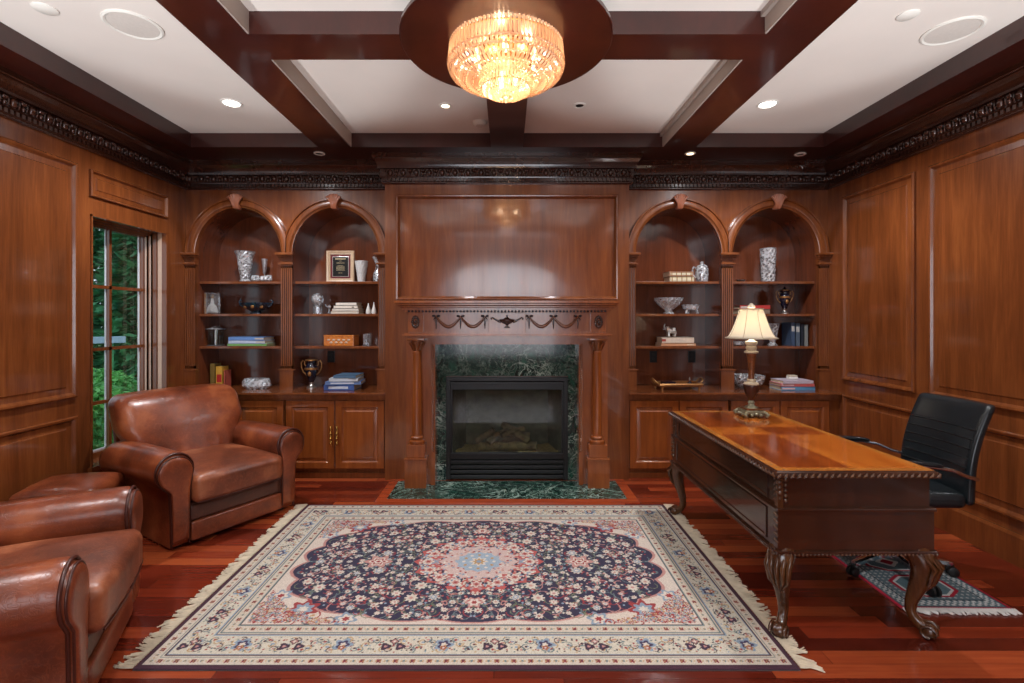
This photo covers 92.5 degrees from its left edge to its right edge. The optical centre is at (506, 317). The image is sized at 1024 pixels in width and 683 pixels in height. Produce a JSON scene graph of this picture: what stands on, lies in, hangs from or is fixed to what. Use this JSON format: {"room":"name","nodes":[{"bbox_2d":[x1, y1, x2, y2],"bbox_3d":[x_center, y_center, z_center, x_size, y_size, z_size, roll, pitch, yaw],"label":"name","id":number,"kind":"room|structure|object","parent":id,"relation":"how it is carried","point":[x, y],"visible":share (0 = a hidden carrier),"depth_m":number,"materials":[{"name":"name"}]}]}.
{"room":"home office","nodes":[
{"label":"home office","id":0,"kind":"room"},
{"bbox_2d":[0,116,185,501],"bbox_3d":[-3.138,-0.060,1.115,0.264,3.050,8.030,0,0,0],"label":"wall","id":1,"kind":"structure","parent":0,"point":[50,187],"depth_m":3.26,"materials":[{"name":"brown wood"}]},
{"bbox_2d":[0,22,213,159],"bbox_3d":[-2.870,-1.525,0.965,0.320,0.120,7.330,0,0,0],"label":"trim","id":2,"kind":"structure","parent":1,"relation":"attached to","point":[19,54],"depth_m":3.22,"materials":[{"name":"brown wood"}]},
{"bbox_2d":[88,214,166,472],"bbox_3d":[-3.125,0.185,3.958,0.250,1.880,0.835,0,0,0],"label":"window","id":3,"kind":"structure","parent":1,"relation":"in","point":[151,289],"depth_m":4.30,"materials":[{"name":"brown wood"}]},
{"bbox_2d":[0,60,1023,189],"bbox_3d":[0.001,-1.338,0.974,6.082,0.262,7.347,0,0,0],"label":"trim","id":4,"kind":"structure","parent":1,"relation":"attached to","point":[999,97],"depth_m":4.37,"materials":[{"name":"brown wood"}]},
{"bbox_2d":[385,184,628,479],"bbox_3d":[0.000,-0.060,4.697,2.206,3.050,0.606,0,0,0],"label":"wall","id":5,"kind":"structure","parent":0,"point":[444,242],"depth_m":4.42,"materials":[{"name":"brown wood"}]},
{"bbox_2d":[191,133,822,159],"bbox_3d":[0.000,-1.525,4.415,5.420,0.120,0.430,0,0,0],"label":"trim","id":6,"kind":"structure","parent":5,"relation":"attached to","point":[217,146],"depth_m":4.20,"materials":[{"name":"brown wood"}]},
{"bbox_2d":[394,301,619,487],"bbox_3d":[0.000,0.659,4.280,1.910,1.612,0.300,0,0,0],"label":"fireplace mantel","id":7,"kind":"object","parent":5,"relation":"attached to","point":[430,323],"visible":1,"depth_m":4.22,"materials":[{"name":"brown wood"}]},
{"bbox_2d":[437,344,576,479],"bbox_3d":[0.000,0.845,4.413,1.260,1.240,0.027,0,0,0],"label":"marble surround","id":8,"kind":"object","parent":7,"relation":"attached to","point":[452,359],"visible":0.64,"depth_m":4.40,"materials":[{"name":"stone"}]},
{"bbox_2d":[394,301,619,311],"bbox_3d":[0.000,-0.099,4.280,1.910,0.097,0.300,0,0,0],"label":"mantel shelf","id":9,"kind":"object","parent":7,"relation":"attached to","point":[409,306],"depth_m":4.16,"materials":[{"name":"brown wood"}]},
{"bbox_2d":[446,377,567,479],"bbox_3d":[0.000,0.993,4.652,1.090,0.925,0.555,0,0,0],"label":"gas fireplace","id":10,"kind":"object","parent":5,"relation":"in","point":[497,427],"visible":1,"depth_m":4.51,"materials":[{"name":"black metal"}]},
{"bbox_2d":[0,0,1023,132],"bbox_3d":[0.000,-1.660,1.115,6.560,0.150,8.030,0,0,0],"label":"ceiling","id":11,"kind":"structure","parent":0,"point":[866,55],"depth_m":3.22,"materials":[{"name":"paint"}]},
{"bbox_2d":[30,2,59,15],"bbox_3d":[-2.366,-1.581,2.510,0.110,0.010,0.110,0,0,0],"label":"cover plate","id":12,"kind":"object","parent":11,"relation":"attached to","point":[43,8],"visible":1,"depth_m":2.50,"materials":[{"name":"white plastic"}]},
{"bbox_2d":[100,9,164,39],"bbox_3d":[-2.020,-1.581,2.650,0.276,0.011,0.276,0,0,0],"label":"ceiling speaker","id":13,"kind":"object","parent":11,"relation":"attached to","point":[128,23],"visible":1,"depth_m":2.63,"materials":[{"name":"white plastic"}]},
{"bbox_2d":[106,12,159,37],"bbox_3d":[-2.020,-1.581,2.650,0.234,0.008,0.234,0,0,0],"label":"grille","id":14,"kind":"object","parent":13,"relation":"attached to","point":[131,24],"depth_m":2.64,"materials":[{"name":"plastic"}]},
{"bbox_2d":[220,98,242,107],"bbox_3d":[-2.030,-1.581,3.610,0.148,0.009,0.148,0,0,0],"label":"recessed light","id":15,"kind":"object","parent":11,"relation":"in","point":[233,103],"visible":1,"depth_m":3.61,"materials":[{"name":"white plastic"}]},
{"bbox_2d":[156,0,351,146],"bbox_3d":[-1.476,-1.525,0.750,0.288,0.120,6.900,0,0,0],"label":"trim","id":16,"kind":"structure","parent":11,"relation":"attached to","point":[222,26],"depth_m":2.88,"materials":[{"name":"brown wood"}]},
{"bbox_2d":[439,103,451,108],"bbox_3d":[-0.460,-1.581,3.656,0.096,0.009,0.096,0,0,0],"label":"recessed light","id":17,"kind":"object","parent":11,"relation":"in","point":[441,105],"visible":1,"depth_m":3.65,"materials":[{"name":"white plastic"}]},
{"bbox_2d":[473,119,486,127],"bbox_3d":[-0.220,-1.567,3.960,0.116,0.038,0.116,0,0,0],"label":"smoke detector","id":18,"kind":"object","parent":11,"relation":"attached to","point":[479,123],"visible":1,"depth_m":3.93,"materials":[{"name":"white plastic"}]},
{"bbox_2d":[248,11,765,59],"bbox_3d":[0.000,-1.525,2.655,2.680,0.120,0.250,0,0,0],"label":"ceiling beam","id":19,"kind":"structure","parent":11,"relation":"attached to","point":[281,35],"depth_m":2.54,"materials":[{"name":"brown wood"}]},
{"bbox_2d":[399,0,612,93],"bbox_3d":[-0.005,-1.451,2.600,1.110,0.028,1.110,0,0,0],"label":"ceiling medallion","id":20,"kind":"structure","parent":19,"relation":"attached to","point":[427,28],"depth_m":2.50,"materials":[{"name":"brown wood"}]},
{"bbox_2d":[449,17,562,99],"bbox_3d":[-0.005,-1.288,2.600,0.647,0.299,0.645,0,0,0],"label":"chandelier","id":21,"kind":"object","parent":20,"relation":"hanging from","point":[505,47],"visible":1,"depth_m":2.57,"materials":[{"name":"gold metal"}]},
{"bbox_2d":[486,93,527,146],"bbox_3d":[0.000,-1.525,3.490,0.274,0.120,1.420,0,0,0],"label":"trim","id":22,"kind":"structure","parent":11,"relation":"attached to","point":[506,118],"depth_m":3.62,"materials":[{"name":"brown wood"}]},
{"bbox_2d":[573,102,585,108],"bbox_3d":[0.540,-1.581,3.650,0.096,0.009,0.096,0,0,0],"label":"recessed light","id":23,"kind":"object","parent":11,"relation":"in","point":[579,105],"visible":1,"depth_m":3.65,"materials":[{"name":"white plastic"}]},
{"bbox_2d":[660,0,857,146],"bbox_3d":[1.465,-1.525,0.750,0.310,0.120,6.900,0,0,0],"label":"trim","id":24,"kind":"structure","parent":11,"relation":"attached to","point":[791,26],"depth_m":2.90,"materials":[{"name":"brown wood"}]},
{"bbox_2d":[756,100,778,108],"bbox_3d":[1.930,-1.581,3.630,0.148,0.009,0.148,0,0,0],"label":"recessed light","id":25,"kind":"object","parent":11,"relation":"in","point":[766,104],"visible":1,"depth_m":3.63,"materials":[{"name":"white plastic"}]},
{"bbox_2d":[896,9,919,21],"bbox_3d":[2.097,-1.581,2.563,0.100,0.010,0.100,0,0,0],"label":"cover plate","id":26,"kind":"object","parent":11,"relation":"attached to","point":[907,15],"visible":1,"depth_m":2.55,"materials":[{"name":"white plastic"}]},
{"bbox_2d":[919,16,986,45],"bbox_3d":[2.457,-1.581,2.706,0.276,0.011,0.276,0,0,0],"label":"ceiling speaker","id":27,"kind":"object","parent":11,"relation":"attached to","point":[956,29],"visible":1,"depth_m":2.69,"materials":[{"name":"white plastic"}]},
{"bbox_2d":[924,19,980,43],"bbox_3d":[2.457,-1.581,2.706,0.234,0.008,0.234,0,0,0],"label":"grille","id":28,"kind":"object","parent":27,"relation":"attached to","point":[953,30],"depth_m":2.70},
{"bbox_2d":[98,478,1023,682],"bbox_3d":[0.000,1.525,1.115,6.560,0.120,8.030,0,0,0],"label":"floor","id":29,"kind":"structure","parent":0,"point":[852,631],"depth_m":2.39,"materials":[{"name":"wood"}]},
{"bbox_2d":[8,472,124,500],"bbox_3d":[-2.700,1.225,3.030,0.440,0.480,0.400,0,0,-14],"label":"leather ottoman","id":30,"kind":"object","parent":29,"relation":"on","point":[77,482],"visible":0.33,"depth_m":2.96,"materials":[{"name":"brown leather"}]},
{"bbox_2d":[0,485,142,682],"bbox_3d":[-2.117,1.009,1.904,1.071,0.913,1.039,0,0,-25],"label":"leather armchair","id":31,"kind":"object","parent":29,"relation":"on","point":[71,563],"visible":1,"depth_m":1.92,"materials":[{"name":"brown leather"}]},
{"bbox_2d":[0,529,142,633],"bbox_3d":[-1.994,1.085,1.961,0.799,0.221,0.624,0,0,-25],"label":"seat cushion","id":32,"kind":"object","parent":31,"relation":"on","point":[113,558],"depth_m":2.07,"materials":[{"name":"leather"}]},
{"bbox_2d":[99,383,303,548],"bbox_3d":[-2.255,1.009,3.651,1.071,0.913,1.039,0,0,32],"label":"leather armchair","id":33,"kind":"object","parent":29,"relation":"on","point":[199,470],"visible":1,"depth_m":3.47,"materials":[{"name":"brown leather"}]},
{"bbox_2d":[108,383,240,451],"bbox_3d":[-2.497,0.884,3.799,0.496,0.663,0.865,0,0,32],"label":"cushion","id":34,"kind":"object","parent":33,"relation":"on","point":[190,418],"depth_m":3.68,"materials":[{"name":"leather"}]},
{"bbox_2d":[181,443,281,502],"bbox_3d":[-2.139,1.085,3.580,0.799,0.221,0.624,0,0,32],"label":"seat cushion","id":35,"kind":"object","parent":33,"relation":"on","point":[219,470],"depth_m":3.41,"materials":[{"name":"leather"}]},
{"bbox_2d":[239,400,285,425],"bbox_3d":[-2.485,1.105,4.726,0.910,0.720,0.547,0,0,0],"label":"base cabinet","id":36,"kind":"object","parent":29,"relation":"on","point":[266,411],"visible":0.09,"depth_m":4.46,"materials":[{"name":"brown wood"}]},
{"bbox_2d":[231,384,384,399],"bbox_3d":[-2.067,0.709,4.707,1.927,0.068,0.585,0,0,0],"label":"countertop","id":37,"kind":"structure","parent":36,"relation":"on","point":[366,391],"depth_m":4.44,"materials":[{"name":"brown wood"}]},
{"bbox_2d":[210,363,220,383],"bbox_3d":[-2.860,0.559,4.810,0.049,0.232,0.100,0,0,0],"label":"book","id":38,"kind":"object","parent":37,"relation":"on","point":[212,365],"visible":0.54,"depth_m":4.76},
{"bbox_2d":[216,365,227,383],"bbox_3d":[-2.797,0.573,4.810,0.069,0.205,0.100,0,0,0],"label":"book","id":39,"kind":"object","parent":37,"relation":"on","point":[219,369],"visible":0.66,"depth_m":4.76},
{"bbox_2d":[224,369,230,385],"bbox_3d":[-2.744,0.593,4.810,0.018,0.165,0.100,0,0,0],"label":"book","id":40,"kind":"object","parent":37,"relation":"on","point":[227,373],"visible":0.7,"depth_m":4.79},
{"bbox_2d":[242,377,271,388],"bbox_3d":[-2.394,0.625,4.679,0.278,0.100,0.138,0,0,0],"label":"dish","id":41,"kind":"object","parent":37,"relation":"on","point":[248,383],"visible":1,"depth_m":4.63,"materials":[{"name":"white"}]},
{"bbox_2d":[180,190,384,389],"bbox_3d":[-2.089,-0.395,4.772,1.972,2.140,0.455,0,0,0],"label":"bookcase","id":42,"kind":"object","parent":37,"relation":"on","point":[294,230],"visible":0.86,"depth_m":4.86,"materials":[{"name":"brown wood"}]},
{"bbox_2d":[204,293,220,313],"bbox_3d":[-2.860,-0.142,4.760,0.132,0.205,0.036,0,0,-12],"label":"acrylic award","id":43,"kind":"object","parent":42,"relation":"on","point":[212,301],"visible":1,"depth_m":4.74,"materials":[{"name":"clear plastic"}]},
{"bbox_2d":[206,326,225,345],"bbox_3d":[-2.851,0.172,4.800,0.184,0.195,0.184,0,0,0],"label":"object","id":44,"kind":"object","parent":42,"relation":"on","point":[215,328],"visible":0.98,"depth_m":4.77,"materials":[{"name":"white"}]},
{"bbox_2d":[234,250,255,280],"bbox_3d":[-2.565,-0.500,4.799,0.190,0.300,0.188,0,0,0],"label":"crystal vase","id":45,"kind":"object","parent":42,"relation":"on","point":[244,258],"visible":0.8,"depth_m":4.75,"materials":[{"name":"white"}]},
{"bbox_2d":[227,343,274,345],"bbox_3d":[-2.500,0.258,4.805,0.377,0.022,0.190,0,0,0],"label":"book","id":46,"kind":"object","parent":42,"relation":"on","point":[267,344],"visible":0.84,"depth_m":4.71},
{"bbox_2d":[228,340,274,343],"bbox_3d":[-2.500,0.232,4.805,0.358,0.030,0.190,0,0,2],"label":"book","id":47,"kind":"object","parent":46,"relation":"on","point":[229,341],"visible":0.94,"depth_m":4.71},
{"bbox_2d":[228,336,273,340],"bbox_3d":[-2.503,0.199,4.805,0.353,0.034,0.190,0,0,4],"label":"book","id":48,"kind":"object","parent":47,"relation":"on","point":[256,338],"visible":0.99,"depth_m":4.72,"materials":[{"name":"paper"}]},
{"bbox_2d":[238,299,273,313],"bbox_3d":[-2.459,-0.113,4.800,0.348,0.147,0.169,0,0,0],"label":"bowl","id":49,"kind":"object","parent":42,"relation":"on","point":[254,307],"visible":1,"depth_m":4.75,"materials":[{"name":"ceramic"}]},
{"bbox_2d":[261,258,267,274],"bbox_3d":[-2.415,-0.470,4.880,0.060,0.240,0.060,0,0,0],"label":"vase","id":50,"kind":"object","parent":42,"relation":"on","point":[264,260],"visible":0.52,"depth_m":4.86,"materials":[{"name":"white"}]},
{"bbox_2d":[311,293,323,313],"bbox_3d":[-1.847,-0.141,4.780,0.116,0.203,0.116,0,0,0],"label":"ball","id":51,"kind":"object","parent":42,"relation":"on","point":[317,299],"visible":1,"depth_m":4.74,"materials":[{"name":"white"}]},
{"bbox_2d":[327,351,334,361],"bbox_3d":[-1.792,0.395,4.994,0.074,0.116,0.009,0,0,0],"label":"wall outlet","id":52,"kind":"object","parent":42,"relation":"attached to","point":[330,354],"visible":1,"depth_m":4.99,"materials":[{"name":"black plastic"}]},
{"bbox_2d":[326,251,354,280],"bbox_3d":[-1.641,-0.506,4.830,0.274,0.312,0.032,0,0,0],"label":"framed plaque","id":53,"kind":"object","parent":42,"relation":"on","point":[340,265],"visible":0.99,"depth_m":4.83,"materials":[{"name":"beige wood"}]},
{"bbox_2d":[324,335,358,345],"bbox_3d":[-1.616,0.216,4.789,0.300,0.105,0.146,0,0,5],"label":"box","id":54,"kind":"object","parent":42,"relation":"on","point":[329,340],"visible":0.99,"depth_m":4.72,"materials":[{"name":"wood"}]},
{"bbox_2d":[331,311,363,313],"bbox_3d":[-1.562,-0.053,4.810,0.264,0.026,0.180,0,0,0],"label":"book","id":55,"kind":"object","parent":42,"relation":"on","point":[332,312],"visible":0.96,"depth_m":4.72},
{"bbox_2d":[332,309,362,310],"bbox_3d":[-1.558,-0.079,4.810,0.255,0.024,0.180,0,0,0],"label":"book","id":56,"kind":"object","parent":55,"relation":"on","point":[332,309],"visible":0.84,"depth_m":4.72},
{"bbox_2d":[334,306,361,308],"bbox_3d":[-1.555,-0.105,4.810,0.230,0.028,0.180,0,0,0],"label":"book","id":57,"kind":"object","parent":56,"relation":"on","point":[335,307],"visible":0.99,"depth_m":4.72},
{"bbox_2d":[336,302,360,305],"bbox_3d":[-1.550,-0.135,4.810,0.201,0.030,0.180,0,0,0],"label":"book","id":58,"kind":"object","parent":57,"relation":"on","point":[337,303],"visible":0.98,"depth_m":4.72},
{"bbox_2d":[355,260,367,280],"bbox_3d":[-1.421,-0.453,4.780,0.129,0.205,0.129,0,0,0],"label":"vase","id":59,"kind":"object","parent":42,"relation":"on","point":[361,265],"visible":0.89,"depth_m":4.74,"materials":[{"name":"white ceramic"}]},
{"bbox_2d":[363,334,368,345],"bbox_3d":[-1.376,0.211,4.780,0.060,0.115,0.060,0,0,0],"label":"glass tumbler","id":60,"kind":"object","parent":42,"relation":"on","point":[365,336],"visible":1,"depth_m":4.76,"materials":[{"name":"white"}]},
{"bbox_2d":[372,257,377,280],"bbox_3d":[-1.262,-0.475,4.840,0.133,0.250,0.134,0,0,0],"label":"crystal vase","id":61,"kind":"object","parent":42,"relation":"on","point":[375,274],"visible":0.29,"depth_m":4.80,"materials":[{"name":"white"}]},
{"bbox_2d":[301,359,321,388],"bbox_3d":[-1.883,0.537,4.720,0.176,0.275,0.126,0,0,33],"label":"urn","id":62,"kind":"object","parent":37,"relation":"on","point":[311,369],"visible":1,"depth_m":4.69,"materials":[{"name":"ceramic"}]},
{"bbox_2d":[324,385,360,390],"bbox_3d":[-1.564,0.649,4.680,0.282,0.052,0.240,0,0,0],"label":"book","id":63,"kind":"object","parent":37,"relation":"on","point":[326,387],"visible":0.81,"depth_m":4.56,"materials":[{"name":"paper"}]},
{"bbox_2d":[325,378,365,384],"bbox_3d":[-1.538,0.608,4.680,0.325,0.030,0.240,0,0,-6],"label":"book","id":64,"kind":"object","parent":63,"relation":"on","point":[362,381],"visible":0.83,"depth_m":4.56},
{"bbox_2d":[329,376,363,381],"bbox_3d":[-1.528,0.577,4.680,0.267,0.030,0.240,0,0,-3],"label":"book","id":65,"kind":"object","parent":64,"relation":"on","point":[331,379],"visible":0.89,"depth_m":4.56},
{"bbox_2d":[333,373,363,377],"bbox_3d":[-1.509,0.548,4.680,0.210,0.026,0.240,0,0,2],"label":"book","id":66,"kind":"object","parent":65,"relation":"on","point":[341,375],"visible":1,"depth_m":4.56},
{"bbox_2d":[286,400,384,477],"bbox_3d":[-1.565,1.105,4.707,0.910,0.720,0.586,0,0,0],"label":"base cabinet","id":67,"kind":"object","parent":29,"relation":"on","point":[343,438],"visible":0.88,"depth_m":4.46,"materials":[{"name":"brown wood"}]},
{"bbox_2d":[113,504,824,672],"bbox_3d":[-0.168,1.456,2.922,2.968,0.017,1.807,0,0,0],"label":"rug","id":68,"kind":"object","parent":29,"relation":"on","point":[337,587],"visible":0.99,"depth_m":2.53,"materials":[{"name":"fabric"}]},
{"bbox_2d":[374,479,639,502],"bbox_3d":[0.000,1.466,4.170,2.100,0.017,0.600,0,0,0],"label":"hearth","id":69,"kind":"object","parent":29,"relation":"on","point":[452,490],"visible":1,"depth_m":4.12,"materials":[{"name":"green stone"}]},
{"bbox_2d":[629,400,727,477],"bbox_3d":[1.565,1.105,4.726,0.910,0.720,0.547,0,0,0],"label":"base cabinet","id":70,"kind":"object","parent":29,"relation":"on","point":[650,423],"visible":0.27,"depth_m":4.46,"materials":[{"name":"brown wood"}]},
{"bbox_2d":[629,384,842,399],"bbox_3d":[2.067,0.709,4.707,1.927,0.068,0.585,0,0,0],"label":"countertop","id":71,"kind":"structure","parent":70,"relation":"on","point":[644,391],"depth_m":4.44,"materials":[{"name":"brown wood"}]},
{"bbox_2d":[650,377,703,389],"bbox_3d":[1.624,0.621,4.680,0.496,0.108,0.224,0,0,-4],"label":"tray","id":72,"kind":"object","parent":71,"relation":"on","point":[655,383],"visible":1,"depth_m":4.59,"materials":[{"name":"brown wood"}]},
{"bbox_2d":[629,190,833,389],"bbox_3d":[2.089,-0.395,4.772,1.972,2.140,0.455,0,0,0],"label":"bookcase","id":73,"kind":"object","parent":71,"relation":"on","point":[670,230],"visible":0.84,"depth_m":4.86,"materials":[{"name":"brown wood"}]},
{"bbox_2d":[650,351,656,361],"bbox_3d":[1.492,0.395,4.994,0.074,0.116,0.009,0,0,0],"label":"wall outlet","id":74,"kind":"object","parent":73,"relation":"attached to","point":[653,354],"visible":1,"depth_m":4.99,"materials":[{"name":"black plastic"}]},
{"bbox_2d":[654,297,682,313],"bbox_3d":[1.580,-0.119,4.801,0.274,0.158,0.278,0,0,0],"label":"crystal bowl","id":75,"kind":"object","parent":73,"relation":"on","point":[668,304],"visible":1,"depth_m":4.72,"materials":[{"name":"white"}]},
{"bbox_2d":[655,342,695,345],"bbox_3d":[1.646,0.256,4.800,0.333,0.026,0.200,0,0,0],"label":"book","id":76,"kind":"object","parent":73,"relation":"on","point":[656,343],"visible":0.91,"depth_m":4.70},
{"bbox_2d":[657,337,693,342],"bbox_3d":[1.643,0.215,4.800,0.309,0.056,0.180,0,0,0],"label":"book","id":77,"kind":"object","parent":76,"relation":"on","point":[659,339],"visible":1,"depth_m":4.71,"materials":[{"name":"paper"}]},
{"bbox_2d":[663,324,676,336],"bbox_3d":[1.593,0.120,4.790,0.134,0.127,0.060,0,0,0],"label":"elephant figurine","id":78,"kind":"object","parent":77,"relation":"on","point":[668,329],"visible":1,"depth_m":4.77,"materials":[{"name":"grey metal"}]},
{"bbox_2d":[664,277,693,280],"bbox_3d":[1.685,-0.374,4.809,0.235,0.048,0.182,0,0,0],"label":"book","id":79,"kind":"object","parent":73,"relation":"on","point":[666,278],"visible":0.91,"depth_m":4.72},
{"bbox_2d":[663,271,692,277],"bbox_3d":[1.675,-0.424,4.809,0.235,0.050,0.182,0,0,-3],"label":"book","id":80,"kind":"object","parent":79,"relation":"on","point":[670,273],"visible":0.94,"depth_m":4.72,"materials":[{"name":"paper"}]},
{"bbox_2d":[681,304,699,313],"bbox_3d":[1.786,-0.086,4.770,0.172,0.088,0.172,0,0,0],"label":"crystal bowl","id":81,"kind":"object","parent":73,"relation":"on","point":[687,307],"visible":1,"depth_m":4.72,"materials":[{"name":"white"}]},
{"bbox_2d":[688,351,694,361],"bbox_3d":[1.884,0.395,4.994,0.074,0.116,0.009,0,0,0],"label":"wall outlet","id":82,"kind":"object","parent":73,"relation":"attached to","point":[691,354],"visible":1,"depth_m":4.99,"materials":[{"name":"black plastic"}]},
{"bbox_2d":[692,261,708,280],"bbox_3d":[1.893,-0.453,4.797,0.150,0.205,0.124,0,0,31],"label":"pitcher","id":83,"kind":"object","parent":73,"relation":"on","point":[701,273],"visible":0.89,"depth_m":4.75,"materials":[{"name":"white"}]},
{"bbox_2d":[733,309,769,313],"bbox_3d":[2.385,-0.062,4.825,0.304,0.045,0.190,0,0,0],"label":"book","id":84,"kind":"object","parent":73,"relation":"on","point":[735,311],"visible":0.39,"depth_m":4.73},
{"bbox_2d":[733,305,769,308],"bbox_3d":[2.400,-0.105,4.825,0.294,0.040,0.170,0,0,0],"label":"book","id":85,"kind":"object","parent":84,"relation":"on","point":[734,306],"visible":0.57,"depth_m":4.74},
{"bbox_2d":[760,247,775,280],"bbox_3d":[2.551,-0.515,4.789,0.147,0.330,0.150,0,0,0],"label":"crystal vase","id":86,"kind":"object","parent":73,"relation":"on","point":[767,255],"visible":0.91,"depth_m":4.74,"materials":[{"name":"white"}]},
{"bbox_2d":[767,323,779,345],"bbox_3d":[2.600,0.162,4.801,0.132,0.215,0.136,0,0,0],"label":"vase","id":87,"kind":"object","parent":73,"relation":"on","point":[774,327],"visible":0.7,"depth_m":4.76,"materials":[{"name":"white"}]},
{"bbox_2d":[775,287,793,313],"bbox_3d":[2.713,-0.172,4.790,0.150,0.265,0.108,0,0,33],"label":"urn","id":88,"kind":"object","parent":73,"relation":"on","point":[784,297],"visible":1,"depth_m":4.76,"materials":[{"name":"ceramic"}]},
{"bbox_2d":[782,322,794,345],"bbox_3d":[2.767,0.157,4.820,0.039,0.225,0.160,0,0,0],"label":"book","id":89,"kind":"object","parent":73,"relation":"on","point":[788,328],"visible":1,"depth_m":4.78,"materials":[{"name":"paper"}]},
{"bbox_2d":[795,323,799,345],"bbox_3d":[2.814,0.160,4.820,0.044,0.218,0.160,0,0,0],"label":"book","id":90,"kind":"object","parent":73,"relation":"on","point":[797,325],"visible":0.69,"depth_m":4.74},
{"bbox_2d":[800,324,803,345],"bbox_3d":[2.856,0.163,4.820,0.029,0.212,0.160,0,0,0],"label":"book","id":91,"kind":"object","parent":73,"relation":"on","point":[801,325],"visible":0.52,"depth_m":4.74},
{"bbox_2d":[804,325,807,345],"bbox_3d":[2.895,0.167,4.820,0.039,0.205,0.160,0,0,0],"label":"book","id":92,"kind":"object","parent":73,"relation":"on","point":[805,326],"visible":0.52,"depth_m":4.74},
{"bbox_2d":[734,373,764,388],"bbox_3d":[2.308,0.610,4.702,0.301,0.130,0.307,0,0,0],"label":"crystal bowl","id":93,"kind":"object","parent":71,"relation":"on","point":[739,378],"visible":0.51,"depth_m":4.63,"materials":[{"name":"white"}]},
{"bbox_2d":[769,384,814,390],"bbox_3d":[2.708,0.657,4.665,0.319,0.036,0.211,0,0,-2],"label":"book","id":94,"kind":"object","parent":71,"relation":"on","point":[770,385],"visible":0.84,"depth_m":4.56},
{"bbox_2d":[769,381,814,386],"bbox_3d":[2.706,0.625,4.665,0.314,0.026,0.210,0,0,1],"label":"book","id":95,"kind":"object","parent":94,"relation":"on","point":[771,382],"visible":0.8,"depth_m":4.56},
{"bbox_2d":[771,378,813,383],"bbox_3d":[2.708,0.598,4.665,0.290,0.028,0.210,0,0,-3],"label":"book","id":96,"kind":"object","parent":95,"relation":"on","point":[778,380],"visible":1,"depth_m":4.58,"materials":[{"name":"paper"}]},
{"bbox_2d":[728,400,829,432],"bbox_3d":[2.485,1.105,4.726,0.910,0.720,0.547,0,0,0],"label":"base cabinet","id":97,"kind":"object","parent":29,"relation":"on","point":[813,413],"visible":0.16,"depth_m":4.46,"materials":[{"name":"brown wood"}]},
{"bbox_2d":[829,400,839,434],"bbox_3d":[0.000,1.104,4.732,6.060,0.722,0.535,0,0,0],"label":"trim","id":98,"kind":"structure","parent":97,"relation":"attached to","point":[834,404],"depth_m":4.46,"materials":[{"name":"brown wood"}]},
{"bbox_2d":[666,411,944,639],"bbox_3d":[1.590,1.079,2.945,0.807,0.771,1.517,0,0,0],"label":"writing desk","id":99,"kind":"object","parent":29,"relation":"on","point":[798,488],"visible":0.99,"depth_m":2.25,"materials":[{"name":"brown wood"}]},
{"bbox_2d":[725,303,778,417],"bbox_3d":[1.725,0.294,3.460,0.341,0.796,0.341,0,0,-41],"label":"table lamp","id":100,"kind":"object","parent":99,"relation":"on","point":[751,323],"visible":1,"depth_m":3.41,"materials":[{"name":"fabric"}]},
{"bbox_2d":[831,555,1022,615],"bbox_3d":[2.267,1.457,2.930,0.573,0.015,1.047,0,0,1],"label":"rug","id":101,"kind":"object","parent":29,"relation":"on","point":[889,577],"visible":0.38,"depth_m":2.61,"materials":[{"name":"fabric"}]},
{"bbox_2d":[837,393,995,596],"bbox_3d":[2.295,0.961,2.842,0.724,0.991,0.624,0,0,7],"label":"office chair","id":102,"kind":"object","parent":101,"relation":"on","point":[944,434],"visible":0.56,"depth_m":2.76,"materials":[{"name":"black leather"}]},
{"bbox_2d":[828,112,1023,534],"bbox_3d":[3.138,-0.060,1.115,0.264,3.050,8.030,0,0,0],"label":"wall","id":103,"kind":"structure","parent":0,"point":[926,269],"depth_m":3.45,"materials":[{"name":"brown wood"}]},
{"bbox_2d":[800,16,1023,159],"bbox_3d":[2.870,-1.525,0.965,0.320,0.120,7.330,0,0,0],"label":"trim","id":104,"kind":"structure","parent":103,"relation":"attached to","point":[1003,49],"depth_m":3.18,"materials":[{"name":"brown wood"}]},
{"bbox_2d":[934,508,1023,569],"bbox_3d":[3.019,1.370,0.855,0.022,0.190,7.110,0,0,0],"label":"baseboard","id":105,"kind":"structure","parent":103,"relation":"attached to","point":[1006,544],"depth_m":3.09,"materials":[{"name":"brown wood"}]},
{"label":"outside","id":106,"kind":"structure","parent":0,"visible":0},
{"bbox_2d":[94,345,131,446],"bbox_3d":[-16.665,1.598,18.000,26.670,0.496,44.000,0,0,0],"label":"ground","id":107,"kind":"structure","parent":106,"point":[94,345],"depth_m":7.36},
{"bbox_2d":[93,336,125,384],"bbox_3d":[-8.160,1.125,7.966,3.100,1.580,0.061,0,0,-42],"label":"railing","id":108,"kind":"object","parent":107,"relation":"on","point":[115,339],"visible":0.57,"depth_m":8.87,"materials":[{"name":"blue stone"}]},
{"bbox_2d":[93,381,129,449],"bbox_3d":[-4.752,1.321,5.497,1.322,1.220,1.304,0,0,0],"label":"shrub","id":109,"kind":"object","parent":107,"relation":"on","point":[98,427],"visible":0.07,"depth_m":5.41,"materials":[{"name":"green plant"}]},
{"bbox_2d":[93,232,136,384],"bbox_3d":[-7.357,-1.279,10.329,3.071,6.390,3.054,0,0,0],"label":"evergreen tree","id":110,"kind":"object","parent":107,"relation":"on","point":[124,269],"visible":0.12,"depth_m":9.60,"materials":[{"name":"green plant"}]},
{"bbox_2d":[93,228,136,380],"bbox_3d":[-9.496,-1.781,10.512,3.751,7.393,3.804,0,0,37],"label":"evergreen tree","id":111,"kind":"object","parent":107,"relation":"on","point":[96,233],"visible":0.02,"depth_m":10.33,"materials":[{"name":"green plant"}]},
{"bbox_2d":[93,367,136,436],"bbox_3d":[-6.396,1.331,7.602,1.479,1.185,1.474,0,0,0],"label":"shrub","id":112,"kind":"object","parent":107,"relation":"on","point":[119,379],"visible":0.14,"depth_m":7.63,"materials":[{"name":"green plant"}]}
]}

